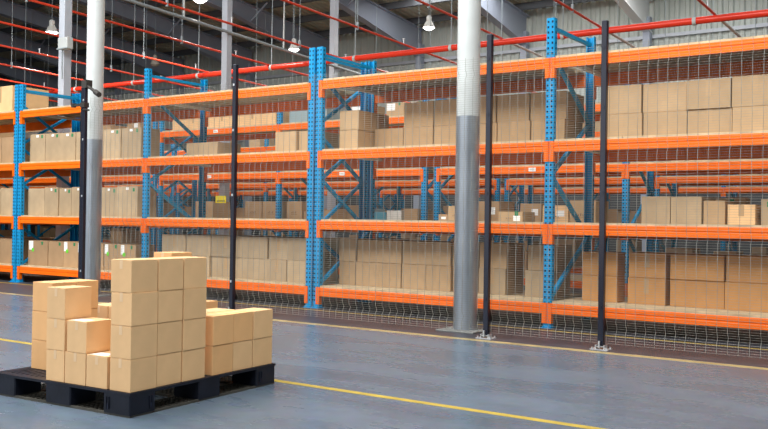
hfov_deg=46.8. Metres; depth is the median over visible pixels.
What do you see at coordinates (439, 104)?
cardboard box
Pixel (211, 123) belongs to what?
cardboard box
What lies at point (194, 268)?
cardboard box
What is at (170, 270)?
cardboard box
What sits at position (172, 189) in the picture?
storage rack
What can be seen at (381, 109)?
cardboard box
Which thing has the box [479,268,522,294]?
cardboard box
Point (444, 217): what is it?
cardboard box
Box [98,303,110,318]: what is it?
cardboard box
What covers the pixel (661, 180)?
storage rack
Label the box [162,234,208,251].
cardboard box
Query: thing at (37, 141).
cardboard box
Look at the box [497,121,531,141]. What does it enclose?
cardboard box
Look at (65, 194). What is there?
cardboard box
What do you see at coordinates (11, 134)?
cardboard box
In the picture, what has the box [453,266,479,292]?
cardboard box
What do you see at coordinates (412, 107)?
cardboard box
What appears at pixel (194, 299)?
cardboard box
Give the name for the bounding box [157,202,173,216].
cardboard box
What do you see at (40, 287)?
cardboard box
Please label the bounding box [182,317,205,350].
cardboard box
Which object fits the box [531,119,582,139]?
cardboard box
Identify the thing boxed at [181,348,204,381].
cardboard box
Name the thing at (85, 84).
mesh fence
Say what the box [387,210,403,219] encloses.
storage bin
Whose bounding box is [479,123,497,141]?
cardboard box
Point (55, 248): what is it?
cardboard box
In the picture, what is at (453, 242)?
cardboard box
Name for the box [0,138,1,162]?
cardboard box
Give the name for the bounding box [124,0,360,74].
tube
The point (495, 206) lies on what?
cardboard box
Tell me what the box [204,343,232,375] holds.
cardboard box
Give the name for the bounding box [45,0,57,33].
lamp
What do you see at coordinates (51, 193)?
cardboard box
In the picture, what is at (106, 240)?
storage rack
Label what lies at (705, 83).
cardboard box
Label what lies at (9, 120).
storage rack
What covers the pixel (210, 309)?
cardboard box
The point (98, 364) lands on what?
cardboard box
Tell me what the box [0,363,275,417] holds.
pallet
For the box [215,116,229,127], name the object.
cardboard box
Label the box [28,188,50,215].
cardboard box
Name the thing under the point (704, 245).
wall
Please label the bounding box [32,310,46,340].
cardboard box
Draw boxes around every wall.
[5,162,767,254]
[8,0,767,150]
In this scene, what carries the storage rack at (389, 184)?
on the floor
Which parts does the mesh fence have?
post, hinge arm, panel, post, panel, plate, post, panel, plate, post, panel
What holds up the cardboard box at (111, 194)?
on the storage rack at (70, 113)
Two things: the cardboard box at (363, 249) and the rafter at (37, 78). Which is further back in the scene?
the rafter at (37, 78)
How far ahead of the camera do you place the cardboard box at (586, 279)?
8.72 m
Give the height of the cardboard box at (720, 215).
0.218 m
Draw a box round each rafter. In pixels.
[0,0,184,83]
[0,31,121,89]
[0,57,57,89]
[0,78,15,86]
[72,0,253,75]
[204,0,329,65]
[328,0,424,57]
[481,0,529,46]
[614,0,652,32]
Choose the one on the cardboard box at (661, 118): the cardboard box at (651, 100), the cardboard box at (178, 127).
the cardboard box at (651, 100)
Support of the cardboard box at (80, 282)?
on the cardboard box at (94, 311)
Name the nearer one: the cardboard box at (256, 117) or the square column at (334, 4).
the cardboard box at (256, 117)
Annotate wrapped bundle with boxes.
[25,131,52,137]
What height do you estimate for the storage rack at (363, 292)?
3.073 m
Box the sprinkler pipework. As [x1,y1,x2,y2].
[0,0,767,129]
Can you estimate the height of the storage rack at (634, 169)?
2.967 m
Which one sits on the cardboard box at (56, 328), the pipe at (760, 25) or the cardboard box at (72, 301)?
the cardboard box at (72, 301)
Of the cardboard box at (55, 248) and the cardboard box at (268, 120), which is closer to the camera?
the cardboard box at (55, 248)
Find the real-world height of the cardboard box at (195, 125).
0.314 m
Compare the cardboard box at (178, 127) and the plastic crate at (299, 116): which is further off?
the cardboard box at (178, 127)
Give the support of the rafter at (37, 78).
attached to the ceiling
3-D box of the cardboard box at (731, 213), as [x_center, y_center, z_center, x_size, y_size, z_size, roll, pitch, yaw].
[3.310,0.003,8.122,0.234,0.181,0.351,1,0,34]
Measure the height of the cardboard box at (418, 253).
0.256 m
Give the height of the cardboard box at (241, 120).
0.313 m
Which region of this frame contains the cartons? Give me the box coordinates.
[0,121,767,265]
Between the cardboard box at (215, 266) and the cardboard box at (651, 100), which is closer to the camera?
the cardboard box at (651, 100)
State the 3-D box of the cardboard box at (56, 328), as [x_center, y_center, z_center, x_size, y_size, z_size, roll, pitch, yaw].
[-1.743,0.654,4.909,0.147,0.169,0.182,1,0,31]
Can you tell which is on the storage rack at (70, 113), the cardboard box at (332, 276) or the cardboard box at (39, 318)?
the cardboard box at (332, 276)
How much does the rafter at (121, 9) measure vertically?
3.905 m
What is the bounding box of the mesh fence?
[71,20,767,358]
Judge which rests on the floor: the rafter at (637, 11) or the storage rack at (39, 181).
the storage rack at (39, 181)
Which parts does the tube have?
hanger rod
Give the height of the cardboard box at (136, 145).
0.428 m
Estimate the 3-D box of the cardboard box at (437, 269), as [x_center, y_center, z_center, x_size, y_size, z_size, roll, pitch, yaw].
[0.723,0.703,9.922,0.310,0.280,0.461,1,0,34]
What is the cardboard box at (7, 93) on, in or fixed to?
on the storage rack at (9, 120)
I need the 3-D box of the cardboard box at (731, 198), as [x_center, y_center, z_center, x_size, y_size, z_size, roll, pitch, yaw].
[3.394,-0.032,8.680,0.313,0.262,0.202,1,0,34]
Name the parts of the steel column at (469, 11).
plate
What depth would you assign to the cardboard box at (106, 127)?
17.97 m
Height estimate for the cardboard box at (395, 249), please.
0.256 m
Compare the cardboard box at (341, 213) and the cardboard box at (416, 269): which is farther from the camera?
the cardboard box at (341, 213)
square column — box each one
[55,0,71,240]
[219,0,232,234]
[327,0,338,237]
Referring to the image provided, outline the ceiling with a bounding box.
[0,0,606,79]
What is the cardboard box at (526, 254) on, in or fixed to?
on the storage rack at (634, 169)
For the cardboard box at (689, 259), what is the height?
0.229 m
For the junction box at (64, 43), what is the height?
0.700 m
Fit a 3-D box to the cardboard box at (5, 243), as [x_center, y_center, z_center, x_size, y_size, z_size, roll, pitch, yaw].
[-5.726,0.582,14.334,0.366,0.386,0.800,1,0,34]
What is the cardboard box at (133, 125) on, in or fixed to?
on the storage rack at (39, 181)
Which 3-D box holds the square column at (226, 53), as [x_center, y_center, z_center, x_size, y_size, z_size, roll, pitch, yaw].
[-3.317,-3.260,18.688,0.276,8.736,0.276,1,0,34]
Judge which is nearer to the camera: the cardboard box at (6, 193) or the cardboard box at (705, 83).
the cardboard box at (705, 83)
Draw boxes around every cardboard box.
[0,85,48,111]
[0,132,13,137]
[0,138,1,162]
[0,238,54,263]
[1,188,49,215]
[2,137,29,162]
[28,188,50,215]
[28,240,59,265]
[30,134,45,161]
[31,339,46,369]
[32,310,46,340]
[33,280,75,311]
[44,187,62,215]
[45,133,59,160]
[46,317,90,350]
[46,349,64,382]
[47,285,91,319]
[48,241,63,266]
[58,279,97,307]
[59,132,75,159]
[59,188,71,215]
[63,241,78,267]
[65,350,109,385]
[67,317,111,353]
[71,187,79,215]
[76,132,79,159]
[86,351,109,388]
[91,308,97,317]
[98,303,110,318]
[101,243,109,269]
[102,187,116,215]
[103,125,126,129]
[104,129,121,158]
[104,243,125,269]
[110,231,140,243]
[110,323,156,359]
[110,356,156,392]
[111,258,157,292]
[111,291,157,325]
[117,186,156,216]
[120,244,154,258]
[121,127,159,157]
[127,121,158,128]
[144,257,183,290]
[154,252,191,257]
[156,351,180,386]
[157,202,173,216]
[157,289,182,322]
[157,320,181,354]
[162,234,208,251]
[170,256,206,288]
[173,119,185,129]
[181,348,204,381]
[182,287,206,319]
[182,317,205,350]
[186,118,199,128]
[187,142,240,154]
[187,235,211,255]
[192,255,211,276]
[195,201,229,217]
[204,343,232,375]
[205,312,233,345]
[206,300,217,308]
[206,308,234,311]
[207,117,214,127]
[211,235,265,257]
[212,256,239,277]
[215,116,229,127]
[217,310,252,341]
[229,115,244,126]
[232,340,251,370]
[238,308,272,338]
[239,258,266,279]
[240,236,283,258]
[245,114,259,125]
[245,201,262,217]
[251,336,271,366]
[260,112,288,124]
[263,202,286,218]
[267,259,286,281]
[269,237,304,259]
[275,131,298,150]
[287,202,305,218]
[287,260,338,282]
[288,237,339,260]
[299,131,339,149]
[324,210,345,218]
[339,130,374,147]
[339,238,371,260]
[339,261,357,284]
[340,110,388,131]
[351,106,384,114]
[356,262,378,286]
[357,239,392,261]
[375,128,403,146]
[379,240,418,263]
[379,263,401,288]
[387,102,406,115]
[402,264,425,289]
[403,241,435,264]
[404,101,434,126]
[404,126,433,145]
[404,209,430,219]
[426,241,453,265]
[426,265,452,291]
[434,125,455,143]
[435,99,456,125]
[439,214,447,220]
[448,206,454,220]
[453,242,483,265]
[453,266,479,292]
[478,201,513,221]
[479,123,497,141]
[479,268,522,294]
[480,96,497,123]
[480,242,524,268]
[497,93,530,121]
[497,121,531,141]
[498,211,534,221]
[520,204,555,221]
[524,250,527,274]
[525,270,570,297]
[528,244,571,270]
[530,91,583,122]
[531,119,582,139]
[542,205,569,221]
[569,200,608,222]
[582,275,624,302]
[583,251,624,275]
[607,113,643,136]
[608,84,642,113]
[628,277,669,305]
[629,252,677,278]
[641,197,670,223]
[643,81,686,112]
[643,110,687,135]
[670,253,726,281]
[670,279,725,309]
[671,197,714,223]
[686,78,732,109]
[688,108,732,133]
[703,202,733,224]
[715,197,749,224]
[725,282,767,312]
[726,254,767,283]
[728,205,760,224]
[732,74,767,106]
[732,105,767,131]
[761,199,767,224]
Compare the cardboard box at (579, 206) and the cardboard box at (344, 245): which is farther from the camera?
the cardboard box at (579, 206)
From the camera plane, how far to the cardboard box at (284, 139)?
10.79 m
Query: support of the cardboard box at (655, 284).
on the storage rack at (363, 292)
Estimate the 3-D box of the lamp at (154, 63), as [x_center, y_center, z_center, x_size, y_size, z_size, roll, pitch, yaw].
[-7.594,-6.065,29.499,0.320,2.308,0.320,1,0,34]
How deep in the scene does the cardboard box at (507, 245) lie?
9.38 m
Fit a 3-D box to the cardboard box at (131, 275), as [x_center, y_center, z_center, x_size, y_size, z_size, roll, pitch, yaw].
[-1.309,0.318,4.655,0.150,0.169,0.184,1,0,31]
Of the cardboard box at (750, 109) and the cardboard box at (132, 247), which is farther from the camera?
the cardboard box at (132, 247)
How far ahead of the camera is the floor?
5.94 m
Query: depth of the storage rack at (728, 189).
19.93 m
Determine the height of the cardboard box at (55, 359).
0.169 m
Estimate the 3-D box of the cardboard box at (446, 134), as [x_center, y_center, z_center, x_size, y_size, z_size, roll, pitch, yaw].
[0.866,-0.867,10.142,0.398,0.259,0.491,1,0,34]
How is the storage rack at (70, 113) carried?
on the floor
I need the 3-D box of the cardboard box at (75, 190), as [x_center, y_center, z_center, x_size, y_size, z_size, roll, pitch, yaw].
[-4.397,-0.190,13.166,0.304,0.425,0.342,1,0,34]
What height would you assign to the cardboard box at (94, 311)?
0.169 m
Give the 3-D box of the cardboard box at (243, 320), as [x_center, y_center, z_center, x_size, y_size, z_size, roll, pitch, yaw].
[-0.903,0.669,5.336,0.150,0.169,0.174,1,0,31]
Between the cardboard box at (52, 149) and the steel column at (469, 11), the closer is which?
the steel column at (469, 11)
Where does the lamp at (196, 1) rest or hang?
hanging from the ceiling
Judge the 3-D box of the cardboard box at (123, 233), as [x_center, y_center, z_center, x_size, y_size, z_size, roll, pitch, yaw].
[-5.228,0.572,17.965,0.327,0.480,0.500,1,0,34]
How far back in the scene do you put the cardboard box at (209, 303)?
5.74 m
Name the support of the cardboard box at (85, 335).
on the cardboard box at (75, 363)
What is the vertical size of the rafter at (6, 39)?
3.905 m
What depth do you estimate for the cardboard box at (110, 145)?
12.58 m
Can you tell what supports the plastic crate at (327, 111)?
on the storage rack at (400, 173)
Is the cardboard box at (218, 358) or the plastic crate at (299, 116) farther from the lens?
the plastic crate at (299, 116)
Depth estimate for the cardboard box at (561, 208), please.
12.41 m
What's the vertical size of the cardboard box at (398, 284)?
0.280 m
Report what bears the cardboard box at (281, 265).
on the storage rack at (70, 113)
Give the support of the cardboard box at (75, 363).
on the pallet
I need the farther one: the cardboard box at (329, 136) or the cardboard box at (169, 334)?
the cardboard box at (329, 136)
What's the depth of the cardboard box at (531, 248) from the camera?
9.11 m
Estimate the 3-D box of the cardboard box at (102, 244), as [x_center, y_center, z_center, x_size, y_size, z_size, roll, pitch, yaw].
[-4.034,0.603,12.885,0.294,0.373,0.342,1,0,34]
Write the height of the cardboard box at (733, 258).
0.236 m
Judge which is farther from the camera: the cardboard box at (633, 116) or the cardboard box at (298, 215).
the cardboard box at (298, 215)
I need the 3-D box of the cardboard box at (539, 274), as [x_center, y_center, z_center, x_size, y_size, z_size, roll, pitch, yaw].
[1.710,0.715,9.257,0.316,0.276,0.440,1,0,34]
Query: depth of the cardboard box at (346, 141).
10.34 m
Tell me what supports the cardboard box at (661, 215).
on the storage rack at (363, 292)
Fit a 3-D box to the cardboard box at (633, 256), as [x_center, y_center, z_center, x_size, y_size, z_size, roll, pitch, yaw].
[2.618,0.488,8.619,0.351,0.235,0.401,1,0,34]
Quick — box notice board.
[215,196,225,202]
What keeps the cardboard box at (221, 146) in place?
on the storage rack at (70, 113)
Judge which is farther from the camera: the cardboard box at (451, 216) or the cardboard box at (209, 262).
the cardboard box at (209, 262)
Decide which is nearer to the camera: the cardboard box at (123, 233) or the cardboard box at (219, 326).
the cardboard box at (219, 326)
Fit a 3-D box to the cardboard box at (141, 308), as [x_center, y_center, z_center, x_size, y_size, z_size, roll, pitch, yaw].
[-1.307,0.488,4.652,0.150,0.169,0.184,1,0,31]
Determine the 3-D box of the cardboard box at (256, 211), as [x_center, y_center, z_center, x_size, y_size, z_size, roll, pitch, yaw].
[-2.184,-0.081,15.869,0.396,0.297,0.451,1,0,34]
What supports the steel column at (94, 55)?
on the floor
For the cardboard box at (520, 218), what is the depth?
9.21 m
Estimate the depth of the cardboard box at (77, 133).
13.04 m
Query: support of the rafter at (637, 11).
attached to the ceiling
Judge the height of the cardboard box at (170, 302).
0.169 m
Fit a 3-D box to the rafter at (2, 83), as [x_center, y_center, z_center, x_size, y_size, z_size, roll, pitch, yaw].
[-26.598,-7.732,30.902,0.898,3.905,30.850,1,0,34]
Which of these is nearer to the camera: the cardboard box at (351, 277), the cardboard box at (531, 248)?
the cardboard box at (531, 248)
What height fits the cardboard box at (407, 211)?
0.182 m
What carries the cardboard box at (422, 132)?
on the storage rack at (363, 292)
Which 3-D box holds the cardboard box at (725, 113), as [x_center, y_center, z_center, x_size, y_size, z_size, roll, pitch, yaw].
[3.146,-0.833,8.310,0.389,0.231,0.751,1,0,34]
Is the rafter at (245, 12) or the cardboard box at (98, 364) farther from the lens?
the rafter at (245, 12)
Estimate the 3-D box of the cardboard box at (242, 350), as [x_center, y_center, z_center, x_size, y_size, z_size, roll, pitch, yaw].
[-0.907,0.839,5.335,0.150,0.169,0.174,1,0,31]
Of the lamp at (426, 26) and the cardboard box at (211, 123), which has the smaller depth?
the cardboard box at (211, 123)
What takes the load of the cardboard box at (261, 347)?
on the pallet
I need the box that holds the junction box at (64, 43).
[56,37,72,78]
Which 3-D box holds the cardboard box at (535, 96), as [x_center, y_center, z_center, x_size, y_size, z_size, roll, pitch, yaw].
[1.855,-1.134,9.483,0.401,0.293,0.491,1,0,34]
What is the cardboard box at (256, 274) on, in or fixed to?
on the storage rack at (70, 113)
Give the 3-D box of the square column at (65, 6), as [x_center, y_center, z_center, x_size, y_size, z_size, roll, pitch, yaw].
[-5.534,-3.502,15.434,0.276,9.110,0.276,1,0,34]
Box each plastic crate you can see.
[289,110,307,122]
[325,109,342,119]
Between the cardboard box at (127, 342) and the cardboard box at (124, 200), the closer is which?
the cardboard box at (127, 342)
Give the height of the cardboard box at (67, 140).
0.420 m
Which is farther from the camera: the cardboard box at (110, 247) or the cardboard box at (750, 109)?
the cardboard box at (110, 247)
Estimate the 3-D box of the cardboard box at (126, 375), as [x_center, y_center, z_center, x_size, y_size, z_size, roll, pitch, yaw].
[-1.313,0.828,4.650,0.150,0.169,0.184,1,0,31]
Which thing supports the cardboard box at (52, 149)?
on the storage rack at (70, 113)
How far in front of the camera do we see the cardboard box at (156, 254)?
5.61 m
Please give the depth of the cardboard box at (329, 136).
10.77 m
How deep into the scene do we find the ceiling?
31.75 m
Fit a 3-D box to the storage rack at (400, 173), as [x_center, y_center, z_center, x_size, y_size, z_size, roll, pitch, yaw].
[-1.521,-0.370,15.639,5.994,2.967,1.180,1,0,34]
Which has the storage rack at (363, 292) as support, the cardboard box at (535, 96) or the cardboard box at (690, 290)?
the cardboard box at (690, 290)
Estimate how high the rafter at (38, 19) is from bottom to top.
3.905 m
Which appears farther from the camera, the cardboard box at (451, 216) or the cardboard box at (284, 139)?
the cardboard box at (284, 139)
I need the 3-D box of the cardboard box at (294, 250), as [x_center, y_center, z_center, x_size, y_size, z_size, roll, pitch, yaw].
[-0.861,0.423,10.931,0.333,0.272,0.600,1,0,34]
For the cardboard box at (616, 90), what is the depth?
8.43 m
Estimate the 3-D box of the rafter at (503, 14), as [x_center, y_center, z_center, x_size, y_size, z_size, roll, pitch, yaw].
[-3.877,-7.508,15.395,0.898,3.905,30.850,1,0,34]
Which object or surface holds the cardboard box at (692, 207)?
on the storage rack at (363, 292)
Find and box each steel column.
[85,0,110,296]
[436,0,491,333]
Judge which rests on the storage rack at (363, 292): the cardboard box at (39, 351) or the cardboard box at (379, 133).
the cardboard box at (379, 133)
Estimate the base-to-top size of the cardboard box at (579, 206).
0.309 m
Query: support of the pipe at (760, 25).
attached to the wall at (536, 24)
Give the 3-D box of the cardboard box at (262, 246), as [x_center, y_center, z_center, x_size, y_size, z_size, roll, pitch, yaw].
[-1.463,0.418,11.336,0.460,0.270,0.600,1,0,34]
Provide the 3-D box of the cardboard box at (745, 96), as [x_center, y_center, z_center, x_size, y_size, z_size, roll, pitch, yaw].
[3.460,-1.083,8.084,0.383,0.273,0.751,1,0,34]
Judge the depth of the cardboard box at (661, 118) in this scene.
8.22 m
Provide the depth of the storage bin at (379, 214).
14.14 m
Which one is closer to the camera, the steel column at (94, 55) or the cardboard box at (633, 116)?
the cardboard box at (633, 116)
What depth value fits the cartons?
19.95 m
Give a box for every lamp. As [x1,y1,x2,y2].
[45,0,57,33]
[150,24,159,66]
[194,0,206,2]
[289,5,298,51]
[423,15,434,29]
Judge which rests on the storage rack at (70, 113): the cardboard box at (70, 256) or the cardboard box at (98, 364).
the cardboard box at (70, 256)
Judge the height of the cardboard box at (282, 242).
0.269 m
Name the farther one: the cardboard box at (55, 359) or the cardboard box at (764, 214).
the cardboard box at (764, 214)
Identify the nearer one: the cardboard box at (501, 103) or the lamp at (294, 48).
the cardboard box at (501, 103)
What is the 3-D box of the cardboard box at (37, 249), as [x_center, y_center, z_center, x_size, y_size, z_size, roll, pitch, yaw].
[-5.190,0.589,13.687,0.489,0.377,0.343,1,0,34]
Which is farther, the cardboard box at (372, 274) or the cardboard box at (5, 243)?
the cardboard box at (5, 243)
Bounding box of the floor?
[0,271,767,428]
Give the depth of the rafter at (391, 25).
28.66 m
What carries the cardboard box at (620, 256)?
on the cardboard box at (586, 279)
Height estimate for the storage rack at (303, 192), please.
2.967 m
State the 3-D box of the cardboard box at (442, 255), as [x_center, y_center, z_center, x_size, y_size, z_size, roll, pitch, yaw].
[0.726,0.433,9.921,0.310,0.258,0.461,1,0,34]
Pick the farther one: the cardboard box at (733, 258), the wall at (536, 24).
the wall at (536, 24)
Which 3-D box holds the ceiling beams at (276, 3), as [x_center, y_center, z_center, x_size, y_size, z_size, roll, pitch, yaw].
[-9.311,-8.154,19.059,55.000,3.032,29.820,1,0,34]
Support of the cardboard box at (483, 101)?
on the cardboard box at (495, 125)
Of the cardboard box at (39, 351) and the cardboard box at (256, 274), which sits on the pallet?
the cardboard box at (39, 351)
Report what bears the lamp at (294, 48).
hanging from the ceiling
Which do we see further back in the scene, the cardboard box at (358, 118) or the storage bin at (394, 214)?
the storage bin at (394, 214)
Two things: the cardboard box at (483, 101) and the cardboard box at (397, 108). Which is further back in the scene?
the cardboard box at (397, 108)
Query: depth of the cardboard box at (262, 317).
5.46 m
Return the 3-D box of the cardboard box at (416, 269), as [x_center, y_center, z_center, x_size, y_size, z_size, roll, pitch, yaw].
[0.461,0.701,10.110,0.315,0.279,0.460,1,0,34]
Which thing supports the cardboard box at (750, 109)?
on the storage rack at (363, 292)
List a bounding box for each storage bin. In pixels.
[374,212,386,219]
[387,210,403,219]
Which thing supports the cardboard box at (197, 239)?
on the cardboard box at (209, 262)
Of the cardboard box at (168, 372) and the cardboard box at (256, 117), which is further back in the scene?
the cardboard box at (256, 117)
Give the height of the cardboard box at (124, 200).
0.425 m
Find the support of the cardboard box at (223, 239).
on the cardboard box at (215, 266)
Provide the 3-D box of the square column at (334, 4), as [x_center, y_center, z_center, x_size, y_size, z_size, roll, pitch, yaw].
[-1.245,-3.033,21.726,0.276,8.386,0.276,1,0,34]
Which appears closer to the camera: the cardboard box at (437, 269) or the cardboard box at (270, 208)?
the cardboard box at (437, 269)
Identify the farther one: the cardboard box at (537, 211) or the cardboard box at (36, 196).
the cardboard box at (36, 196)
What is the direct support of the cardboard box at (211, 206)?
on the storage rack at (400, 173)
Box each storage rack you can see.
[0,85,76,281]
[0,122,197,250]
[0,144,197,250]
[0,195,169,242]
[15,47,367,307]
[150,180,396,237]
[157,98,454,274]
[175,139,523,242]
[310,17,767,329]
[378,168,767,251]
[433,83,767,296]
[504,130,767,273]
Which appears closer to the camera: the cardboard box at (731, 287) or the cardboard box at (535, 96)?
the cardboard box at (731, 287)
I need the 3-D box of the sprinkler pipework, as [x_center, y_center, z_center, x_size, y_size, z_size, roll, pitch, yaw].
[-7.642,-5.854,21.538,55.000,5.238,23.801,1,0,34]

